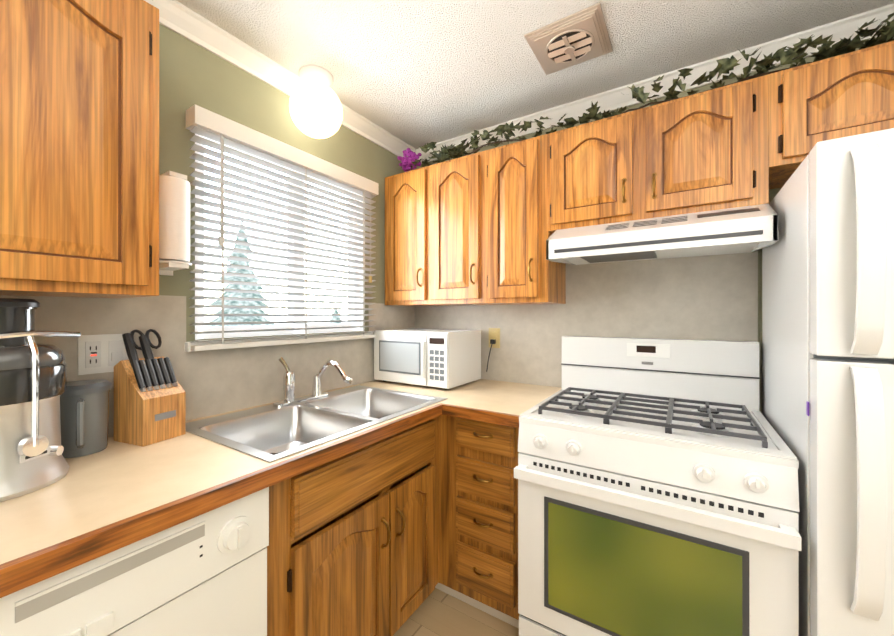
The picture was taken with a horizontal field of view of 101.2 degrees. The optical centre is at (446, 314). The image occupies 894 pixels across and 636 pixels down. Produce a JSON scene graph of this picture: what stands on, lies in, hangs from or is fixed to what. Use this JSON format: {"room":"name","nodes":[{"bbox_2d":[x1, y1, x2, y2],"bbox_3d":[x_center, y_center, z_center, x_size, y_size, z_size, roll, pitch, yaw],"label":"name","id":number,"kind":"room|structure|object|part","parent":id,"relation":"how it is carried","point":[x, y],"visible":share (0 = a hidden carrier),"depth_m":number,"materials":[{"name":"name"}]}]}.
{"room":"kitchen","nodes":[
{"label":"kitchen","id":0,"kind":"room"},
{"bbox_2d":[0,24,415,473],"bbox_3d":[-1.185,0.110,1.067,0.124,2.370,3.640,0,0,33],"label":"wall","id":1,"kind":"structure","parent":0,"point":[214,382],"depth_m":1.42,"materials":[{"name":"paint"}]},
{"bbox_2d":[0,0,158,297],"bbox_3d":[-1.236,-0.443,0.572,0.327,0.785,1.212,0,0,33],"label":"upper cabinet","id":2,"kind":"object","parent":1,"relation":"attached to","point":[79,148],"visible":1,"depth_m":0.86,"materials":[{"name":"brown wood"}]},
{"bbox_2d":[78,334,128,374],"bbox_3d":[-1.059,0.122,1.135,0.013,0.118,0.118,0,0,33],"label":"electrical outlet plate","id":3,"kind":"object","parent":1,"relation":"attached to","point":[103,353],"visible":0.88,"depth_m":1.12,"materials":[{"name":"white plastic"}]},
{"bbox_2d":[159,171,191,275],"bbox_3d":[-0.923,-0.305,1.226,0.142,0.340,0.104,0,0,33],"label":"paper towel","id":4,"kind":"object","parent":1,"relation":"attached to","point":[174,221],"visible":0.81,"depth_m":1.18,"materials":[{"name":"white paper"}]},
{"bbox_2d":[185,332,372,351],"bbox_3d":[-0.698,0.118,1.717,0.060,0.035,0.930,0,0,33],"label":"window sill","id":5,"kind":"structure","parent":1,"relation":"attached to","point":[187,346],"depth_m":1.53,"materials":[{"name":"white wood"}]},
{"bbox_2d":[195,134,364,339],"bbox_3d":[-0.737,-0.320,1.742,0.089,0.834,0.864,0,0,33],"label":"window","id":6,"kind":"structure","parent":1,"relation":"in","point":[242,334],"depth_m":1.75,"materials":[{"name":"white plastic"}]},
{"bbox_2d":[186,105,378,350],"bbox_3d":[-0.666,-0.303,1.696,0.074,0.867,0.924,0,0,33],"label":"window blind","id":7,"kind":"object","parent":6,"relation":"attached to","point":[211,125],"visible":0.94,"depth_m":1.56,"materials":[{"name":"white plastic"}]},
{"bbox_2d":[144,0,415,156],"bbox_3d":[-1.113,-1.038,1.021,0.055,0.075,3.399,0,0,33],"label":"crown molding","id":8,"kind":"structure","parent":1,"relation":"attached to","point":[175,16],"depth_m":1.48,"materials":[{"name":"white wood"}]},
{"bbox_2d":[393,588,518,635],"bbox_3d":[0.210,1.344,0.169,3.440,0.100,3.640,0,0,33],"label":"floor","id":9,"kind":"structure","parent":0,"point":[437,612],"depth_m":1.55,"materials":[{"name":"ceramic tile"},{"name":"grout"}]},
{"bbox_2d":[0,487,268,635],"bbox_3d":[-0.854,0.860,0.840,0.624,0.868,0.594,0,0,33],"label":"dishwasher","id":10,"kind":"object","parent":9,"relation":"on","point":[204,574],"visible":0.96,"depth_m":0.76,"materials":[{"name":"white"}]},
{"bbox_2d":[0,357,561,635],"bbox_3d":[-0.525,0.738,1.055,0.996,1.114,2.696,0,0,33],"label":"base cabinet","id":11,"kind":"object","parent":9,"relation":"on","point":[371,533],"visible":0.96,"depth_m":1.24,"materials":[{"name":"brown wood"}]},
{"bbox_2d":[0,298,80,501],"bbox_3d":[-0.995,0.174,0.812,0.253,0.418,0.241,0,0,33],"label":"juicer","id":12,"kind":"object","parent":11,"relation":"on","point":[33,380],"visible":1,"depth_m":0.79,"materials":[{"name":"silver metal"}]},
{"bbox_2d":[60,379,111,457],"bbox_3d":[-1.006,0.287,1.017,0.165,0.194,0.126,0,0,33],"label":"pitcher","id":13,"kind":"object","parent":11,"relation":"on","point":[84,413],"visible":0.75,"depth_m":0.99,"materials":[{"name":"grey"}]},
{"bbox_2d":[114,329,185,446],"bbox_3d":[-0.931,0.216,1.155,0.164,0.335,0.135,0,0,21],"label":"knife block","id":14,"kind":"object","parent":11,"relation":"on","point":[149,400],"visible":1,"depth_m":1.11,"materials":[{"name":"brown wood"}]},
{"bbox_2d":[273,357,352,406],"bbox_3d":[-0.568,0.281,1.574,0.221,0.200,0.270,0,0,33],"label":"faucet","id":15,"kind":"object","parent":11,"relation":"on","point":[317,397],"depth_m":1.60,"materials":[{"name":"silver metal"}]},
{"bbox_2d":[186,385,447,462],"bbox_3d":[-0.465,0.466,1.460,0.564,0.170,0.854,0,0,33],"label":"sink","id":16,"kind":"object","parent":11,"relation":"in","point":[276,432],"depth_m":1.44,"materials":[{"name":"silver metal"}]},
{"bbox_2d":[374,328,480,389],"bbox_3d":[-0.116,0.238,2.097,0.500,0.294,0.380,0,0,33],"label":"microwave","id":17,"kind":"object","parent":11,"relation":"on","point":[446,359],"visible":1,"depth_m":1.94,"materials":[{"name":"white plastic"},{"name":"grey glass"}]},
{"bbox_2d":[514,336,800,635],"bbox_3d":[0.740,0.703,1.391,0.764,1.185,0.712,0,0,33],"label":"stove","id":18,"kind":"object","parent":9,"relation":"on","point":[658,489],"visible":1,"depth_m":1.17,"materials":[{"name":"white metal"}]},
{"bbox_2d":[762,128,893,635],"bbox_3d":[1.369,0.443,0.936,0.767,1.704,0.760,0,0,33],"label":"fridge","id":19,"kind":"object","parent":9,"relation":"on","point":[828,335],"visible":0.94,"depth_m":0.85,"materials":[{"name":"white metal"}]},
{"bbox_3d":[0.916,0.149,0.849,0.099,1.050,0.124,0,0,33],"label":"handle","id":20,"kind":"part","parent":19,"relation":"part of","materials":[{"name":"white plastic"}]},
{"bbox_2d":[176,0,893,148],"bbox_3d":[0.210,-1.126,0.172,3.440,0.100,3.640,0,0,33],"label":"ceiling","id":21,"kind":"structure","parent":0,"point":[415,74],"depth_m":1.46,"materials":[{"name":"white paint"}]},
{"bbox_2d":[289,65,342,138],"bbox_3d":[-0.588,-0.938,1.653,0.230,0.272,0.230,0,0,33],"label":"ceiling light","id":22,"kind":"object","parent":21,"relation":"attached to","point":[315,109],"visible":1,"depth_m":1.58,"materials":[{"name":"white glass"}]},
{"bbox_2d":[524,2,612,74],"bbox_3d":[0.485,-1.058,1.452,0.274,0.033,0.274,0,0,33],"label":"fan","id":23,"kind":"object","parent":21,"relation":"attached to","point":[580,36],"visible":1,"depth_m":1.42,"materials":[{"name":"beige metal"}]},
{"bbox_2d":[416,38,893,472],"bbox_3d":[1.152,0.110,1.655,3.180,2.370,0.124,0,0,33],"label":"wall","id":24,"kind":"structure","parent":0,"point":[698,298],"depth_m":1.77,"materials":[{"name":"paint"}]},
{"bbox_2d":[385,134,565,305],"bbox_3d":[0.108,-0.439,2.043,0.995,0.770,0.354,0,0,33],"label":"upper cabinet","id":25,"kind":"object","parent":24,"relation":"attached to","point":[471,229],"visible":1,"depth_m":1.86,"materials":[{"name":"brown wood"}]},
{"bbox_2d":[397,13,893,171],"bbox_3d":[0.742,-0.915,1.574,2.488,0.167,0.354,0,0,33],"label":"ivy garland","id":26,"kind":"object","parent":25,"relation":"on","point":[796,54],"visible":0.92,"depth_m":1.39,"materials":[{"name":"green plant"}]},
{"bbox_2d":[486,328,499,371],"bbox_3d":[0.265,0.209,2.125,0.074,0.256,0.043,0,0,33],"label":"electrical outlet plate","id":27,"kind":"object","parent":24,"relation":"attached to","point":[494,337],"visible":1,"depth_m":2.13,"materials":[{"name":"brown"}]},
{"bbox_2d":[416,3,893,163],"bbox_3d":[1.139,-1.037,1.562,3.138,0.075,0.055,0,0,33],"label":"crown molding","id":28,"kind":"structure","parent":24,"relation":"attached to","point":[610,100],"depth_m":1.63,"materials":[{"name":"white wood"}]},
{"bbox_2d":[548,74,768,233],"bbox_3d":[0.849,-0.602,1.568,0.765,0.445,0.354,0,0,33],"label":"upper cabinet","id":29,"kind":"object","parent":24,"relation":"attached to","point":[708,150],"visible":1,"depth_m":1.41,"materials":[{"name":"brown wood"}]},
{"bbox_2d":[546,204,777,264],"bbox_3d":[0.835,-0.302,1.513,0.723,0.152,0.456,0,0,33],"label":"range hood","id":30,"kind":"object","parent":29,"relation":"attached to","point":[747,229],"visible":1,"depth_m":1.34,"materials":[{"name":"white metal"}]},
{"bbox_2d":[769,41,893,188],"bbox_3d":[1.515,-0.665,1.162,0.795,0.320,0.317,0,0,33],"label":"upper cabinet","id":31,"kind":"object","parent":24,"relation":"attached to","point":[812,104],"visible":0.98,"depth_m":1.17,"materials":[{"name":"brown wood"}]},
{"label":"outside","id":32,"kind":"structure","parent":0,"visible":0},
{"bbox_2d":[204,316,347,326],"bbox_3d":[-28.725,0.433,32.655,79.400,1.400,100.000,0,0,33],"label":"ground","id":33,"kind":"structure","parent":32,"point":[285,318],"depth_m":25.07,"materials":[{"name":"white snow"}]},
{"bbox_2d":[204,222,342,325],"bbox_3d":[-4.377,-0.631,7.795,2.201,2.668,4.866,0,0,33],"label":"tree","id":34,"kind":"object","parent":33,"relation":"on","point":[241,303],"visible":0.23,"depth_m":7.18,"materials":[{"name":"green plant"}]}
]}

